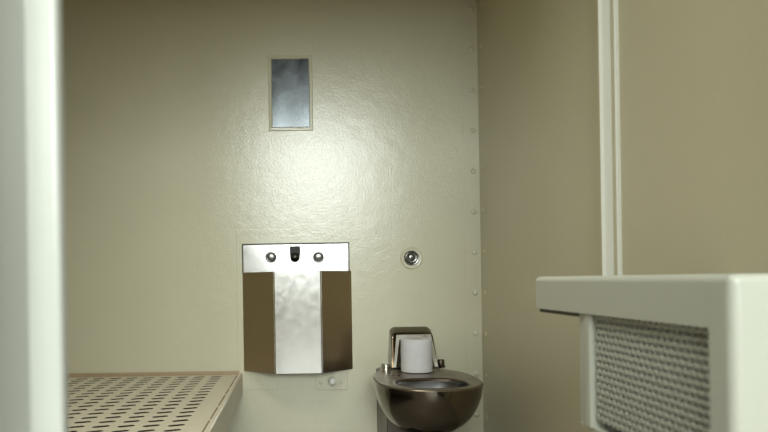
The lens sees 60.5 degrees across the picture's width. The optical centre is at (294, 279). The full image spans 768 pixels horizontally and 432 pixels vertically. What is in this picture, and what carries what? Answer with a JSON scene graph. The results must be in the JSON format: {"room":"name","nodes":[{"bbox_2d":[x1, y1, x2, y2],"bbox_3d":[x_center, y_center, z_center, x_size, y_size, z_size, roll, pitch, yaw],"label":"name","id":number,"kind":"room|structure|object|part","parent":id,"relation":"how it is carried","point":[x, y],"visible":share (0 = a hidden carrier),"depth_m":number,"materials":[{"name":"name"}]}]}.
{"room":"prison interior","nodes":[
{"label":"prison interior","id":0,"kind":"room"},
{"bbox_2d":[62,0,479,431],"bbox_3d":[-0.190,-0.455,2.547,1.995,2.450,0.107,-1,0,0],"label":"wall","id":1,"kind":"structure","parent":0,"point":[171,151],"depth_m":2.50,"materials":[{"name":"beige paint"}]},
{"bbox_2d":[68,371,242,431],"bbox_3d":[-0.635,0.400,1.559,0.868,0.088,1.878,-1,0,0],"label":"bunk","id":2,"kind":"object","parent":1,"relation":"attached to","point":[137,411],"visible":0.7,"depth_m":2.00,"materials":[{"name":"beige paint"}]},
{"bbox_3d":[-0.208,0.397,1.559,0.013,0.080,1.878,-1,0,0],"label":"rail","id":3,"kind":"part","parent":2,"relation":"part of","materials":[{"name":"beige metal"}]},
{"bbox_2d":[268,55,312,130],"bbox_3d":[-0.017,-0.718,2.497,0.170,0.290,0.006,-1,0,0],"label":"mirror","id":4,"kind":"object","parent":1,"relation":"attached to","point":[290,89],"visible":1,"depth_m":2.50,"materials":[{"name":"silver mirror"}]},
{"bbox_2d":[236,228,351,389],"bbox_3d":[-0.004,0.112,2.499,0.436,0.615,0.002,-1,0,0],"label":"trim","id":5,"kind":"structure","parent":1,"relation":"attached to","point":[251,380],"depth_m":2.50,"materials":[{"name":"beige paint"}]},
{"bbox_2d":[242,242,352,373],"bbox_3d":[0.008,0.101,2.450,0.421,0.488,0.100,-1,0,0],"label":"basin","id":6,"kind":"object","parent":1,"relation":"attached to","point":[297,297],"visible":1,"depth_m":2.44,"materials":[{"name":"metal"}]},
{"bbox_3d":[0.000,-0.086,2.479,0.036,0.036,0.024,-1,0,0],"label":"bubbler spout","id":7,"kind":"part","parent":6,"relation":"part of","materials":[{"name":"metal"}]},
{"bbox_3d":[0.003,-0.084,2.495,0.404,0.107,0.008,-1,0,0],"label":"splash plate","id":8,"kind":"part","parent":6,"relation":"part of","materials":[{"name":"metal"}]},
{"bbox_2d":[316,370,347,389],"bbox_3d":[0.140,0.384,2.478,0.122,0.077,0.043,-1,0,0],"label":"valve plate","id":9,"kind":"object","parent":1,"relation":"attached to","point":[336,380],"visible":0.98,"depth_m":2.49,"materials":[{"name":"beige paint"}]},
{"bbox_3d":[0.142,0.385,2.476,0.031,0.031,0.038,-1,0,0],"label":"knob","id":10,"kind":"part","parent":9,"relation":"part of","materials":[{"name":"white paint"}]},
{"bbox_2d":[400,247,421,268],"bbox_3d":[0.447,-0.085,2.488,0.086,0.086,0.024,-1,0,0],"label":"button","id":11,"kind":"object","parent":1,"relation":"attached to","point":[410,257],"visible":1,"depth_m":2.50,"materials":[{"name":"beige paint"}]},
{"bbox_2d":[461,0,483,431],"bbox_3d":[0.678,-0.469,2.499,0.059,2.450,0.002,-1,0,0],"label":"trim","id":12,"kind":"structure","parent":1,"relation":"attached to","point":[469,19],"depth_m":2.50,"materials":[{"name":"beige paint"}]},
{"bbox_2d":[477,0,767,431],"bbox_3d":[0.756,-0.470,1.465,0.104,2.450,2.070,-1,0,0],"label":"wall","id":13,"kind":"structure","parent":0,"point":[693,74],"depth_m":1.57,"materials":[{"name":"beige paint"}]},
{"bbox_2d":[597,0,621,275],"bbox_3d":[0.694,-0.469,1.443,0.027,2.450,0.046,-1,0,0],"label":"pipe","id":14,"kind":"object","parent":13,"relation":"attached to","point":[607,10],"depth_m":1.45,"materials":[{"name":"beige metal"}]},
{"bbox_2d":[536,273,767,431],"bbox_3d":[0.560,0.099,0.848,0.312,0.214,0.495,-1,0,0],"label":"desk","id":15,"kind":"object","parent":13,"relation":"attached to","point":[659,353],"visible":1,"depth_m":0.72,"materials":[{"name":"beige paint"}]},
{"bbox_3d":[0.417,0.125,0.919,0.020,0.158,0.045,-1,0,0],"label":"post","id":16,"kind":"part","parent":15,"relation":"part of","materials":[{"name":"white metal"}]},
{"bbox_3d":[0.415,0.120,0.761,0.002,0.146,0.266,-1,0,0],"label":"panel","id":17,"kind":"part","parent":15,"relation":"part of","materials":[{"name":"beige paint"}]},
{"bbox_3d":[0.567,0.122,0.940,0.299,0.158,0.003,-1,0,0],"label":"panel","id":18,"kind":"part","parent":15,"relation":"part of","materials":[{"name":"beige paint"}]},
{"bbox_3d":[0.560,0.101,0.617,0.312,0.201,0.034,-1,0,0],"label":"panel","id":19,"kind":"part","parent":15,"relation":"part of","materials":[{"name":"beige paint"}]},
{"bbox_3d":[0.013,0.817,-2.050,8.000,0.100,9.300,-1,0,0],"label":"floor","id":20,"kind":"structure","parent":0,"visible":0},
{"bbox_2d":[373,326,483,431],"bbox_3d":[0.431,0.470,2.201,0.336,0.581,0.598,-1,0,0],"label":"toilet","id":21,"kind":"object","parent":20,"relation":"on","point":[439,400],"visible":1,"depth_m":2.00,"materials":[{"name":"metal"}]},
{"bbox_2d":[400,337,432,372],"bbox_3d":[0.428,0.264,2.292,0.111,0.115,0.111,-1,0,0],"label":"toilet roll","id":22,"kind":"object","parent":21,"relation":"on","point":[416,352],"visible":1,"depth_m":2.25,"materials":[{"name":"paper"}]},
{"bbox_3d":[0.431,0.420,2.131,0.336,0.187,0.458,-1,0,0],"label":"bowl","id":23,"kind":"part","parent":21,"relation":"part of","materials":[{"name":"metal"}]},
{"bbox_3d":[-0.007,-0.458,0.465,8.000,2.450,0.050,-1,0,0],"label":"wall","id":24,"kind":"structure","parent":0,"visible":0},
{"bbox_2d":[0,0,68,431],"bbox_3d":[0.184,-0.199,0.465,0.895,1.925,0.070,-1,0,0],"label":"door","id":25,"kind":"structure","parent":24,"relation":"in","point":[33,281],"depth_m":0.49,"materials":[{"name":"beige metal"}]}
]}

